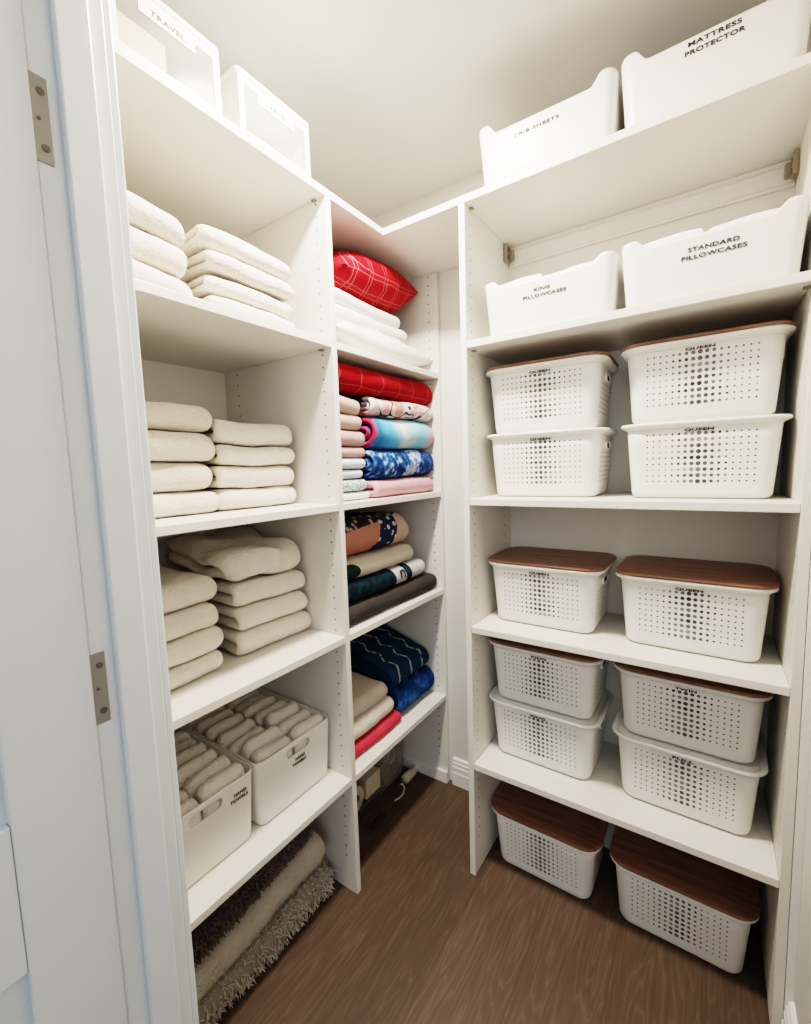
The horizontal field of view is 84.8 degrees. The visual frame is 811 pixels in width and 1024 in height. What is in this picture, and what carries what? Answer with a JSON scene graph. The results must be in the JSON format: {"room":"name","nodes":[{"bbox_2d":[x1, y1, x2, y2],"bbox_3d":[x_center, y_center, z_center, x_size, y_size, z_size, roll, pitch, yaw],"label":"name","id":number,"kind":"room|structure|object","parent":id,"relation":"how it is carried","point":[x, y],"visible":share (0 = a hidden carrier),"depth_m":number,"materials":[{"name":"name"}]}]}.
{"room":"linen closet","nodes":[
{"label":"linen closet","id":0,"kind":"room"},
{"bbox_2d":[160,0,810,219],"bbox_3d":[0.023,-1.131,0.999,1.722,0.080,1.284,2,7,34],"label":"ceiling","id":1,"kind":"structure","parent":0,"point":[395,98],"depth_m":1.08,"materials":[{"name":"paint"}]},
{"bbox_2d":[212,758,769,1023],"bbox_3d":[-1.019,1.355,-0.115,6.200,0.060,5.100,2,7,34],"label":"floor","id":2,"kind":"structure","parent":0,"point":[424,939],"depth_m":1.16,"materials":[{"name":"brown wood"}]},
{"bbox_2d":[198,860,336,1023],"bbox_3d":[-0.501,1.129,1.235,0.391,0.089,0.564,2,7,34],"label":"rug","id":3,"kind":"object","parent":2,"relation":"on","point":[286,920],"visible":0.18,"depth_m":1.15,"materials":[{"name":"carpet"}]},
{"bbox_2d":[194,830,325,1005],"bbox_3d":[-0.507,1.045,1.211,0.356,0.142,0.513,2,7,34],"label":"rug","id":4,"kind":"object","parent":3,"relation":"on","point":[212,967],"visible":0.15,"depth_m":1.12,"materials":[{"name":"fabric"}]},
{"bbox_2d":[191,821,314,967],"bbox_3d":[-0.512,0.949,1.179,0.338,0.156,0.492,2,7,34],"label":"rug","id":5,"kind":"object","parent":4,"relation":"on","point":[207,933],"visible":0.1,"depth_m":1.08,"materials":[{"name":"carpet"}]},
{"bbox_2d":[134,196,449,931],"bbox_3d":[-0.376,0.162,1.379,0.488,1.978,1.164,2,7,34],"label":"shelving unit","id":6,"kind":"object","parent":2,"relation":"on","point":[237,366],"visible":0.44,"depth_m":1.28,"materials":[{"name":"white wood"}]},
{"bbox_2d":[132,259,192,296],"bbox_3d":[-0.600,-0.454,0.923,0.302,0.069,0.185,2,7,34],"label":"folded towel","id":7,"kind":"object","parent":6,"relation":"on","point":[142,272],"visible":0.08,"depth_m":0.85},
{"bbox_2d":[129,225,186,278],"bbox_3d":[-0.607,-0.509,0.916,0.303,0.076,0.180,2,7,34],"label":"folded towel","id":8,"kind":"object","parent":7,"relation":"on","point":[154,252],"visible":0.27,"depth_m":0.85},
{"bbox_2d":[126,190,184,248],"bbox_3d":[-0.607,-0.567,0.907,0.302,0.070,0.173,2,7,34],"label":"folded towel","id":9,"kind":"object","parent":8,"relation":"on","point":[144,216],"visible":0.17,"depth_m":0.84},
{"bbox_2d":[153,491,219,517],"bbox_3d":[-0.640,-0.019,1.047,0.320,0.055,0.265,2,7,34],"label":"folded towel","id":10,"kind":"object","parent":6,"relation":"on","point":[166,504],"visible":0.28,"depth_m":1.00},
{"bbox_2d":[150,462,211,492],"bbox_3d":[-0.643,-0.077,1.030,0.299,0.072,0.258,2,7,34],"label":"folded towel","id":11,"kind":"object","parent":10,"relation":"on","point":[175,476],"visible":0.41,"depth_m":0.99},
{"bbox_2d":[147,430,214,462],"bbox_3d":[-0.635,-0.145,1.023,0.304,0.072,0.266,2,7,34],"label":"folded towel","id":12,"kind":"object","parent":11,"relation":"on","point":[164,446],"visible":0.38,"depth_m":0.98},
{"bbox_2d":[145,401,211,432],"bbox_3d":[-0.646,-0.210,1.024,0.307,0.066,0.263,2,7,34],"label":"folded towel","id":13,"kind":"object","parent":12,"relation":"on","point":[160,416],"visible":0.37,"depth_m":0.98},
{"bbox_2d":[168,649,222,689],"bbox_3d":[-0.618,0.363,1.059,0.304,0.047,0.244,2,7,34],"label":"folded towel","id":14,"kind":"object","parent":6,"relation":"on","point":[181,674],"visible":0.23,"depth_m":1.01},
{"bbox_2d":[166,625,223,667],"bbox_3d":[-0.625,0.310,1.058,0.308,0.063,0.246,2,7,34],"label":"folded towel","id":15,"kind":"object","parent":14,"relation":"on","point":[185,648],"visible":0.25,"depth_m":1.01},
{"bbox_2d":[163,602,218,641],"bbox_3d":[-0.626,0.250,1.054,0.312,0.065,0.226,2,7,34],"label":"folded towel","id":16,"kind":"object","parent":15,"relation":"on","point":[178,623],"visible":0.23,"depth_m":1.00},
{"bbox_2d":[159,566,216,613],"bbox_3d":[-0.628,0.188,1.041,0.307,0.068,0.239,2,7,34],"label":"folded towel","id":17,"kind":"object","parent":16,"relation":"on","point":[179,589],"visible":0.38,"depth_m":1.00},
{"bbox_2d":[174,727,250,888],"bbox_3d":[-0.607,0.726,1.108,0.400,0.178,0.264,2,7,34],"label":"bin","id":18,"kind":"object","parent":6,"relation":"on","point":[207,843],"visible":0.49,"depth_m":1.03,"materials":[{"name":"white plastic"}]},
{"bbox_2d":[174,730,190,743],"bbox_3d":[-0.643,0.670,1.203,0.051,0.123,0.120,2,7,37],"label":"rolled hand towel","id":19,"kind":"object","parent":18,"relation":"in","point":[179,736],"visible":0.16,"depth_m":1.22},
{"bbox_2d":[175,738,195,752],"bbox_3d":[-0.605,0.679,1.172,0.053,0.128,0.119,3,7,37],"label":"rolled hand towel","id":20,"kind":"object","parent":18,"relation":"in","point":[188,742],"visible":0.12,"depth_m":1.18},
{"bbox_2d":[180,798,201,827],"bbox_3d":[-0.503,0.703,0.961,0.051,0.124,0.114,3,8,37],"label":"rolled hand towel","id":21,"kind":"object","parent":18,"relation":"in","point":[188,804],"visible":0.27,"depth_m":0.98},
{"bbox_2d":[176,742,206,767],"bbox_3d":[-0.565,0.673,1.142,0.051,0.127,0.116,1,7,37],"label":"rolled hand towel","id":22,"kind":"object","parent":18,"relation":"in","point":[182,756],"visible":0.18,"depth_m":1.14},
{"bbox_2d":[177,749,217,790],"bbox_3d":[-0.522,0.675,1.108,0.052,0.129,0.119,2,7,34],"label":"rolled hand towel","id":23,"kind":"object","parent":18,"relation":"in","point":[195,764],"visible":0.27,"depth_m":1.09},
{"bbox_2d":[183,755,230,798],"bbox_3d":[-0.478,0.678,1.084,0.052,0.128,0.120,2,7,32],"label":"rolled hand towel","id":24,"kind":"object","parent":18,"relation":"in","point":[190,786],"visible":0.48,"depth_m":1.06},
{"bbox_2d":[195,762,244,819],"bbox_3d":[-0.438,0.682,1.059,0.052,0.125,0.116,1,5,34],"label":"rolled hand towel","id":25,"kind":"object","parent":18,"relation":"in","point":[215,783],"visible":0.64,"depth_m":1.03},
{"bbox_2d":[190,485,295,510],"bbox_3d":[-0.504,-0.046,1.263,0.318,0.058,0.252,2,7,34],"label":"folded towel","id":26,"kind":"object","parent":6,"relation":"on","point":[230,498],"visible":0.69,"depth_m":1.16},
{"bbox_2d":[206,465,293,487],"bbox_3d":[-0.505,-0.100,1.252,0.306,0.063,0.255,2,7,34],"label":"folded towel","id":27,"kind":"object","parent":26,"relation":"on","point":[276,475],"visible":0.74,"depth_m":1.15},
{"bbox_2d":[170,444,294,465],"bbox_3d":[-0.504,-0.154,1.248,0.314,0.058,0.245,2,7,34],"label":"folded towel","id":28,"kind":"object","parent":27,"relation":"on","point":[225,455],"visible":0.78,"depth_m":1.14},
{"bbox_2d":[193,419,291,446],"bbox_3d":[-0.506,-0.211,1.241,0.302,0.068,0.256,2,7,34],"label":"folded towel","id":29,"kind":"object","parent":28,"relation":"on","point":[223,432],"visible":0.71,"depth_m":1.14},
{"bbox_2d":[202,296,294,327],"bbox_3d":[-0.462,-0.463,1.110,0.299,0.040,0.242,2,7,34],"label":"folded towel","id":30,"kind":"object","parent":6,"relation":"on","point":[228,303],"visible":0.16,"depth_m":1.00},
{"bbox_2d":[186,275,291,318],"bbox_3d":[-0.479,-0.503,1.110,0.315,0.047,0.245,2,7,34],"label":"folded towel","id":31,"kind":"object","parent":30,"relation":"on","point":[203,286],"visible":0.38,"depth_m":0.99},
{"bbox_2d":[179,250,293,301],"bbox_3d":[-0.469,-0.548,1.104,0.310,0.051,0.248,2,7,34],"label":"folded towel","id":32,"kind":"object","parent":31,"relation":"on","point":[207,262],"visible":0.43,"depth_m":0.98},
{"bbox_2d":[179,224,290,280],"bbox_3d":[-0.478,-0.597,1.097,0.310,0.053,0.242,2,7,34],"label":"folded towel","id":33,"kind":"object","parent":32,"relation":"on","point":[201,238],"visible":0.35,"depth_m":0.97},
{"bbox_2d":[182,687,327,824],"bbox_3d":[-0.456,0.699,1.329,0.400,0.178,0.264,2,7,34],"label":"bin","id":34,"kind":"object","parent":6,"relation":"on","point":[279,780],"visible":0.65,"depth_m":1.19,"materials":[{"name":"white plastic"}]},
{"bbox_2d":[185,705,224,729],"bbox_3d":[-0.604,0.658,1.351,0.051,0.132,0.119,2,7,34],"label":"rolled hand towel","id":35,"kind":"object","parent":34,"relation":"in","point":[191,725],"visible":0.12,"depth_m":1.32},
{"bbox_2d":[194,708,233,735],"bbox_3d":[-0.564,0.662,1.320,0.053,0.124,0.118,2,7,36],"label":"rolled hand towel","id":36,"kind":"object","parent":34,"relation":"in","point":[200,728],"visible":0.38,"depth_m":1.30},
{"bbox_2d":[204,713,244,741],"bbox_3d":[-0.522,0.664,1.293,0.050,0.128,0.115,2,8,36],"label":"rolled hand towel","id":37,"kind":"object","parent":34,"relation":"in","point":[212,732],"visible":0.3,"depth_m":1.27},
{"bbox_2d":[216,718,256,748],"bbox_3d":[-0.478,0.670,1.265,0.053,0.128,0.116,3,8,32],"label":"rolled hand towel","id":38,"kind":"object","parent":34,"relation":"in","point":[227,738],"visible":0.34,"depth_m":1.24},
{"bbox_2d":[225,689,258,711],"bbox_3d":[-0.532,0.651,1.452,0.052,0.128,0.117,2,7,33],"label":"rolled hand towel","id":39,"kind":"object","parent":34,"relation":"in","point":[231,705],"visible":0.19,"depth_m":1.42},
{"bbox_2d":[228,726,264,755],"bbox_3d":[-0.437,0.675,1.235,0.052,0.124,0.118,2,7,32],"label":"rolled hand towel","id":40,"kind":"object","parent":34,"relation":"in","point":[235,747],"visible":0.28,"depth_m":1.21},
{"bbox_2d":[233,693,264,712],"bbox_3d":[-0.494,0.655,1.419,0.053,0.124,0.116,2,7,31],"label":"rolled hand towel","id":41,"kind":"object","parent":34,"relation":"in","point":[240,707],"visible":0.23,"depth_m":1.40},
{"bbox_2d":[241,695,275,718],"bbox_3d":[-0.456,0.649,1.391,0.052,0.121,0.116,0,7,35],"label":"rolled hand towel","id":42,"kind":"object","parent":34,"relation":"in","point":[250,711],"visible":0.38,"depth_m":1.37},
{"bbox_2d":[240,725,281,760],"bbox_3d":[-0.392,0.666,1.214,0.053,0.131,0.119,2,7,35],"label":"rolled hand towel","id":43,"kind":"object","parent":34,"relation":"in","point":[273,732],"visible":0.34,"depth_m":1.19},
{"bbox_2d":[253,700,286,727],"bbox_3d":[-0.409,0.654,1.363,0.050,0.125,0.116,2,7,35],"label":"rolled hand towel","id":44,"kind":"object","parent":34,"relation":"in","point":[259,718],"visible":0.29,"depth_m":1.33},
{"bbox_2d":[250,736,292,762],"bbox_3d":[-0.354,0.675,1.185,0.052,0.121,0.118,2,7,35],"label":"rolled hand towel","id":45,"kind":"object","parent":34,"relation":"in","point":[261,754],"visible":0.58,"depth_m":1.17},
{"bbox_2d":[264,701,299,728],"bbox_3d":[-0.369,0.651,1.335,0.052,0.133,0.118,2,7,34],"label":"rolled hand towel","id":46,"kind":"object","parent":34,"relation":"in","point":[275,717],"visible":0.42,"depth_m":1.31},
{"bbox_2d":[277,709,310,736],"bbox_3d":[-0.328,0.659,1.308,0.053,0.121,0.116,2,7,35],"label":"rolled hand towel","id":47,"kind":"object","parent":34,"relation":"in","point":[285,726],"visible":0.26,"depth_m":1.29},
{"bbox_2d":[288,713,323,754],"bbox_3d":[-0.284,0.659,1.279,0.050,0.126,0.116,3,7,38],"label":"rolled hand towel","id":48,"kind":"object","parent":34,"relation":"in","point":[299,729],"visible":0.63,"depth_m":1.25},
{"bbox_2d":[214,610,311,654],"bbox_3d":[-0.473,0.326,1.308,0.318,0.063,0.255,2,7,34],"label":"folded towel","id":49,"kind":"object","parent":6,"relation":"on","point":[235,641],"visible":0.48,"depth_m":1.19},
{"bbox_2d":[205,590,307,630],"bbox_3d":[-0.476,0.266,1.300,0.316,0.070,0.239,2,7,34],"label":"folded towel","id":50,"kind":"object","parent":49,"relation":"on","point":[241,618],"visible":0.62,"depth_m":1.18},
{"bbox_2d":[196,569,304,606],"bbox_3d":[-0.478,0.203,1.294,0.311,0.068,0.245,2,7,34],"label":"folded towel","id":51,"kind":"object","parent":50,"relation":"on","point":[250,589],"visible":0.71,"depth_m":1.18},
{"bbox_2d":[163,526,300,581],"bbox_3d":[-0.500,0.115,1.284,0.347,0.113,0.277,2,7,34],"label":"folded towel","id":52,"kind":"object","parent":51,"relation":"on","point":[238,553],"visible":1,"depth_m":1.20,"materials":[{"name":"fabric"}]},
{"bbox_2d":[343,491,369,500],"bbox_3d":[-0.256,-0.051,1.397,0.242,0.026,0.164,2,7,34],"label":"folded towel","id":53,"kind":"object","parent":6,"relation":"on","point":[351,495],"visible":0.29,"depth_m":1.34,"materials":[{"name":"white fabric"}]},
{"bbox_2d":[343,479,366,491],"bbox_3d":[-0.258,-0.083,1.385,0.240,0.039,0.152,2,7,34],"label":"folded towel","id":54,"kind":"object","parent":53,"relation":"on","point":[348,484],"visible":0.31,"depth_m":1.33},
{"bbox_2d":[342,470,362,478],"bbox_3d":[-0.267,-0.116,1.380,0.247,0.029,0.137,2,7,34],"label":"folded towel","id":55,"kind":"object","parent":54,"relation":"on","point":[347,474],"visible":0.28,"depth_m":1.32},
{"bbox_2d":[342,459,365,468],"bbox_3d":[-0.260,-0.147,1.377,0.242,0.033,0.148,2,7,34],"label":"folded towel","id":56,"kind":"object","parent":55,"relation":"on","point":[346,463],"visible":0.26,"depth_m":1.32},
{"bbox_2d":[341,447,364,457],"bbox_3d":[-0.262,-0.181,1.379,0.242,0.034,0.154,2,7,34],"label":"folded towel","id":57,"kind":"object","parent":56,"relation":"on","point":[347,452],"visible":0.25,"depth_m":1.32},
{"bbox_2d":[340,430,364,446],"bbox_3d":[-0.259,-0.222,1.373,0.241,0.049,0.155,2,7,34],"label":"folded towel","id":58,"kind":"object","parent":57,"relation":"on","point":[348,438],"visible":0.27,"depth_m":1.32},
{"bbox_2d":[340,414,361,430],"bbox_3d":[-0.269,-0.270,1.366,0.242,0.048,0.146,2,7,34],"label":"folded towel","id":59,"kind":"object","parent":58,"relation":"on","point":[347,422],"visible":0.23,"depth_m":1.31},
{"bbox_2d":[339,395,359,415],"bbox_3d":[-0.269,-0.320,1.355,0.242,0.062,0.136,2,7,34],"label":"folded towel","id":60,"kind":"object","parent":59,"relation":"on","point":[348,406],"visible":0.2,"depth_m":1.30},
{"bbox_2d":[354,710,401,757],"bbox_3d":[-0.217,0.739,1.545,0.308,0.039,0.302,2,7,34],"label":"folded towel","id":61,"kind":"object","parent":6,"relation":"on","point":[392,718],"visible":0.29,"depth_m":1.48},
{"bbox_2d":[353,695,393,740],"bbox_3d":[-0.234,0.687,1.540,0.305,0.069,0.275,2,7,34],"label":"folded towel","id":62,"kind":"object","parent":61,"relation":"on","point":[369,718],"visible":0.2,"depth_m":1.47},
{"bbox_2d":[351,671,387,718],"bbox_3d":[-0.251,0.624,1.530,0.306,0.065,0.252,2,7,34],"label":"folded towel","id":63,"kind":"object","parent":62,"relation":"on","point":[366,691],"visible":0.25,"depth_m":1.49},
{"bbox_2d":[336,321,433,366],"bbox_3d":[-0.207,-0.548,1.550,0.410,0.121,0.560,2,7,34],"label":"pillow","id":64,"kind":"object","parent":6,"relation":"on","point":[371,340],"visible":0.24,"depth_m":1.42,"materials":[{"name":"white fabric"}]},
{"bbox_2d":[335,304,406,343],"bbox_3d":[-0.247,-0.606,1.513,0.345,0.055,0.420,2,7,34],"label":"sheet","id":65,"kind":"object","parent":64,"relation":"on","point":[342,313],"visible":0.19,"depth_m":1.40,"materials":[{"name":"white fabric"}]},
{"bbox_2d":[334,287,399,328],"bbox_3d":[-0.259,-0.654,1.500,0.335,0.052,0.386,2,7,34],"label":"sheet","id":66,"kind":"object","parent":65,"relation":"on","point":[342,298],"visible":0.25,"depth_m":1.41,"materials":[{"name":"white fabric"}]},
{"bbox_2d":[332,250,417,313],"bbox_3d":[-0.221,-0.768,1.543,0.400,0.211,0.466,2,7,31],"label":"cushion","id":67,"kind":"object","parent":66,"relation":"on","point":[369,280],"visible":0.32,"depth_m":1.39,"materials":[{"name":"red fabric"}]},
{"bbox_2d":[348,572,436,625],"bbox_3d":[-0.156,0.287,1.598,0.322,0.062,0.541,2,7,34],"label":"folded blanket","id":68,"kind":"object","parent":6,"relation":"on","point":[360,609],"visible":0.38,"depth_m":1.50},
{"bbox_2d":[347,558,424,602],"bbox_3d":[-0.174,0.227,1.581,0.307,0.066,0.477,2,7,34],"label":"folded blanket","id":69,"kind":"object","parent":68,"relation":"on","point":[363,586],"visible":0.48,"depth_m":1.48,"materials":[{"name":"blue fabric"}]},
{"bbox_2d":[346,543,412,580],"bbox_3d":[-0.204,0.164,1.563,0.311,0.068,0.420,2,7,34],"label":"folded blanket","id":70,"kind":"object","parent":69,"relation":"on","point":[371,561],"visible":0.38,"depth_m":1.48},
{"bbox_2d":[344,511,408,555],"bbox_3d":[-0.217,0.067,1.547,0.311,0.129,0.424,2,7,34],"label":"folded blanket","id":71,"kind":"object","parent":70,"relation":"on","point":[364,531],"visible":0.52,"depth_m":1.47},
{"bbox_2d":[351,665,433,711],"bbox_3d":[-0.073,0.675,1.768,0.306,0.112,0.251,2,7,34],"label":"folded towel","id":72,"kind":"object","parent":6,"relation":"on","point":[419,682],"visible":0.33,"depth_m":1.67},
{"bbox_2d":[350,624,428,687],"bbox_3d":[-0.098,0.541,1.744,0.305,0.148,0.265,2,7,34],"label":"folded towel","id":73,"kind":"object","parent":72,"relation":"on","point":[383,654],"visible":0.77,"depth_m":1.67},
{"bbox_2d":[360,477,432,497],"bbox_3d":[-0.112,-0.094,1.623,0.307,0.059,0.369,2,7,34],"label":"folded blanket","id":74,"kind":"object","parent":6,"relation":"on","point":[384,487],"visible":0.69,"depth_m":1.50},
{"bbox_2d":[342,450,432,478],"bbox_3d":[-0.116,-0.171,1.618,0.314,0.103,0.375,2,7,34],"label":"folded blanket","id":75,"kind":"object","parent":74,"relation":"on","point":[380,464],"visible":0.65,"depth_m":1.48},
{"bbox_2d":[356,417,433,449],"bbox_3d":[-0.119,-0.271,1.608,0.321,0.108,0.373,2,7,34],"label":"folded blanket","id":76,"kind":"object","parent":75,"relation":"on","point":[379,434],"visible":0.57,"depth_m":1.48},
{"bbox_2d":[353,397,432,422],"bbox_3d":[-0.119,-0.353,1.598,0.308,0.065,0.376,2,7,34],"label":"folded blanket","id":77,"kind":"object","parent":76,"relation":"on","point":[369,406],"visible":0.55,"depth_m":1.47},
{"bbox_2d":[337,362,432,405],"bbox_3d":[-0.171,-0.420,1.524,0.322,0.088,0.552,2,7,34],"label":"folded blanket","id":78,"kind":"object","parent":77,"relation":"on","point":[354,382],"visible":0.38,"depth_m":1.40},
{"bbox_2d":[113,39,810,280],"bbox_3d":[0.015,-0.816,0.993,1.509,0.019,1.164,2,7,34],"label":"shelf","id":79,"kind":"object","parent":6,"relation":"on","point":[184,158],"visible":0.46,"depth_m":1.06,"materials":[{"name":"white wood"}]},
{"bbox_2d":[110,0,221,114],"bbox_3d":[-0.578,-0.869,0.918,0.343,0.136,0.219,2,7,34],"label":"storage box","id":80,"kind":"object","parent":79,"relation":"on","point":[192,61],"visible":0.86,"depth_m":0.87,"materials":[{"name":"white plastic"}]},
{"bbox_2d":[116,9,166,72],"bbox_3d":[-0.514,-0.834,0.822,0.090,0.076,0.096,2,7,34],"label":"carton","id":81,"kind":"object","parent":80,"relation":"in","point":[130,33],"visible":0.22,"depth_m":0.80,"materials":[{"name":"white"}]},
{"bbox_2d":[220,65,310,177],"bbox_3d":[-0.437,-0.894,1.123,0.343,0.136,0.213,2,7,34],"label":"storage box","id":82,"kind":"object","parent":79,"relation":"on","point":[246,103],"visible":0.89,"depth_m":1.04,"materials":[{"name":"white plastic"}]},
{"bbox_2d":[480,67,624,185],"bbox_3d":[0.402,-0.932,1.188,0.336,0.148,0.270,2,7,34],"label":"storage bin","id":83,"kind":"object","parent":79,"relation":"on","point":[595,113],"visible":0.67,"depth_m":1.06,"materials":[{"name":"white plastic"}]},
{"bbox_2d":[621,0,810,127],"bbox_3d":[0.681,-0.923,0.998,0.325,0.152,0.271,2,7,35],"label":"storage bin","id":84,"kind":"object","parent":79,"relation":"on","point":[770,34],"visible":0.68,"depth_m":0.88,"materials":[{"name":"white plastic"}]},
{"bbox_2d":[367,811,389,831],"bbox_3d":[-0.098,1.121,1.609,0.046,0.006,0.080,2,7,34],"label":"floor vent","id":85,"kind":"object","parent":2,"relation":"on","point":[377,815],"visible":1,"depth_m":1.61,"materials":[{"name":"metal"}]},
{"bbox_2d":[401,765,418,783],"bbox_3d":[0.021,1.080,1.834,0.036,0.036,0.090,2,7,34],"label":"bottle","id":86,"kind":"object","parent":2,"relation":"on","point":[411,772],"visible":1,"depth_m":1.81,"materials":[{"name":"white plastic"}]},
{"bbox_2d":[492,781,608,898],"bbox_3d":[0.472,1.028,1.438,0.336,0.190,0.260,2,7,35],"label":"lidded basket","id":87,"kind":"object","parent":2,"relation":"on","point":[561,845],"visible":0.74,"depth_m":1.35,"materials":[{"name":"plastic"}]},
{"bbox_2d":[458,113,810,1023],"bbox_3d":[0.577,0.147,1.225,0.752,1.978,0.334,2,7,34],"label":"shelving unit","id":88,"kind":"object","parent":2,"relation":"on","point":[774,532],"visible":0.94,"depth_m":1.18,"materials":[{"name":"white wood"}]},
{"bbox_2d":[489,684,612,778],"bbox_3d":[0.458,0.661,1.404,0.334,0.182,0.258,2,7,35],"label":"basket","id":89,"kind":"object","parent":88,"relation":"on","point":[566,744],"visible":0.77,"depth_m":1.30,"materials":[{"name":"plastic"}]},
{"bbox_2d":[489,636,607,718],"bbox_3d":[0.454,0.476,1.385,0.336,0.190,0.260,2,7,35],"label":"lidded basket","id":90,"kind":"object","parent":89,"relation":"on","point":[567,683],"visible":0.69,"depth_m":1.28,"materials":[{"name":"plastic"}]},
{"bbox_2d":[488,546,616,632],"bbox_3d":[0.447,0.229,1.360,0.336,0.190,0.260,2,7,35],"label":"lidded basket","id":91,"kind":"object","parent":88,"relation":"on","point":[562,589],"visible":1,"depth_m":1.27,"materials":[{"name":"plastic"}]},
{"bbox_2d":[487,427,617,496],"bbox_3d":[0.436,-0.142,1.322,0.334,0.182,0.258,2,7,33],"label":"basket","id":92,"kind":"object","parent":88,"relation":"on","point":[565,462],"visible":1,"depth_m":1.22,"materials":[{"name":"plastic"}]},
{"bbox_2d":[486,351,618,433],"bbox_3d":[0.428,-0.327,1.305,0.336,0.190,0.260,2,7,33],"label":"lidded basket","id":93,"kind":"object","parent":92,"relation":"on","point":[571,391],"visible":0.91,"depth_m":1.20,"materials":[{"name":"plastic"}]},
{"bbox_2d":[485,251,625,335],"bbox_3d":[0.421,-0.549,1.222,0.330,0.138,0.270,2,7,34],"label":"storage bin","id":94,"kind":"object","parent":88,"relation":"on","point":[597,287],"visible":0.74,"depth_m":1.10,"materials":[{"name":"white plastic"}]},
{"bbox_2d":[500,274,542,286],"bbox_3d":[0.351,-0.605,1.249,0.130,0.038,0.224,2,7,34],"label":"folded pillowcases","id":95,"kind":"object","parent":94,"relation":"in","point":[523,279],"visible":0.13,"depth_m":1.15,"materials":[{"name":"white fabric"}]},
{"bbox_2d":[612,702,768,834],"bbox_3d":[0.756,0.672,1.201,0.334,0.182,0.258,2,7,35],"label":"basket","id":96,"kind":"object","parent":88,"relation":"on","point":[721,793],"visible":0.73,"depth_m":1.10,"materials":[{"name":"plastic"}]},
{"bbox_2d":[614,661,773,763],"bbox_3d":[0.751,0.487,1.182,0.336,0.190,0.260,2,7,35],"label":"lidded basket","id":97,"kind":"object","parent":96,"relation":"on","point":[721,720],"visible":0.59,"depth_m":1.08,"materials":[{"name":"plastic"}]},
{"bbox_2d":[615,555,779,661],"bbox_3d":[0.744,0.239,1.157,0.336,0.190,0.260,2,7,35],"label":"lidded basket","id":98,"kind":"object","parent":88,"relation":"on","point":[705,607],"visible":1,"depth_m":1.07,"materials":[{"name":"plastic"}]},
{"bbox_2d":[621,414,792,498],"bbox_3d":[0.738,-0.132,1.117,0.334,0.182,0.258,2,7,34],"label":"basket","id":99,"kind":"object","parent":88,"relation":"on","point":[729,457],"visible":1,"depth_m":1.01,"materials":[{"name":"plastic"}]},
{"bbox_2d":[621,320,796,423],"bbox_3d":[0.730,-0.316,1.100,0.336,0.190,0.260,2,7,34],"label":"lidded basket","id":100,"kind":"object","parent":99,"relation":"on","point":[735,371],"visible":0.94,"depth_m":1.00,"materials":[{"name":"plastic"}]},
{"bbox_2d":[622,195,810,307],"bbox_3d":[0.699,-0.541,1.032,0.326,0.142,0.270,2,7,34],"label":"storage bin","id":101,"kind":"object","parent":88,"relation":"on","point":[769,246],"visible":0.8,"depth_m":0.91,"materials":[{"name":"white plastic"}]},
{"bbox_2d":[643,228,703,246],"bbox_3d":[0.636,-0.597,1.056,0.129,0.038,0.222,2,7,34],"label":"folded pillowcases","id":102,"kind":"object","parent":101,"relation":"in","point":[694,231],"visible":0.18,"depth_m":0.96,"materials":[{"name":"white fabric"}]},
{"bbox_2d":[709,208,779,230],"bbox_3d":[0.745,-0.592,0.984,0.134,0.038,0.222,2,7,34],"label":"folded pillowcases","id":103,"kind":"object","parent":101,"relation":"in","point":[764,213],"visible":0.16,"depth_m":0.89,"materials":[{"name":"white fabric"}]},
{"bbox_2d":[609,825,760,973],"bbox_3d":[0.766,1.039,1.239,0.336,0.190,0.260,2,7,35],"label":"lidded basket","id":104,"kind":"object","parent":2,"relation":"on","point":[706,909],"visible":0.74,"depth_m":1.15,"materials":[{"name":"plastic"}]},
{"bbox_3d":[-0.237,1.091,1.669,0.208,0.061,0.308,2,7,34],"label":"clear plastic bin","id":105,"kind":"object","parent":2,"relation":"on","visible":0},
{"bbox_2d":[356,766,379,799],"bbox_3d":[-0.176,1.014,1.698,0.135,0.074,0.084,2,7,34],"label":"carton","id":106,"kind":"object","parent":105,"relation":"in","point":[370,781],"visible":0.46,"depth_m":1.65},
{"bbox_2d":[371,28,810,779],"bbox_3d":[0.392,-0.026,1.600,1.722,2.260,0.100,2,7,34],"label":"wall","id":107,"kind":"structure","parent":0,"point":[449,280],"depth_m":1.68,"materials":[{"name":"paint"}]},
{"bbox_2d":[385,749,468,790],"bbox_3d":[0.081,1.040,1.862,0.731,0.108,0.031,2,7,34],"label":"baseboard","id":108,"kind":"structure","parent":107,"relation":"attached to","point":[437,773],"depth_m":1.80,"materials":[{"name":"paint"}]},
{"bbox_2d":[794,741,810,1023],"bbox_3d":[0.702,0.062,0.617,0.100,2.260,1.184,2,7,34],"label":"wall","id":109,"kind":"structure","parent":0,"point":[802,1000],"depth_m":0.89,"materials":[{"name":"paint"}]},
{"bbox_2d":[781,1001,797,1023],"bbox_3d":[0.590,1.147,0.617,0.019,0.108,0.844,2,7,34],"label":"baseboard","id":110,"kind":"structure","parent":109,"relation":"attached to","point":[789,1015],"depth_m":0.94,"materials":[{"name":"paint"}]},
{"bbox_2d":[783,553,810,1011],"bbox_3d":[0.806,0.174,0.878,0.015,1.978,0.020,2,7,34],"label":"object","id":111,"kind":"structure","parent":109,"relation":"attached to","point":[805,723],"depth_m":0.92,"materials":[{"name":"paint"}]},
{"bbox_3d":[-0.505,-0.075,0.653,5.100,2.600,0.062,2,7,34],"label":"wall","id":112,"kind":"structure","parent":0,"visible":0},
{"bbox_2d":[0,0,127,1023],"bbox_3d":[-0.591,0.244,0.303,0.034,2.020,0.648,2,7,34],"label":"door","id":113,"kind":"structure","parent":112,"relation":"in","point":[60,955],"depth_m":0.51,"materials":[{"name":"paint"}]},
{"bbox_2d":[20,0,198,1023],"bbox_3d":[-0.401,0.167,0.618,0.096,2.120,0.100,2,7,34],"label":"trim","id":114,"kind":"structure","parent":112,"relation":"attached to","point":[69,45],"depth_m":0.57,"materials":[{"name":"paint"}]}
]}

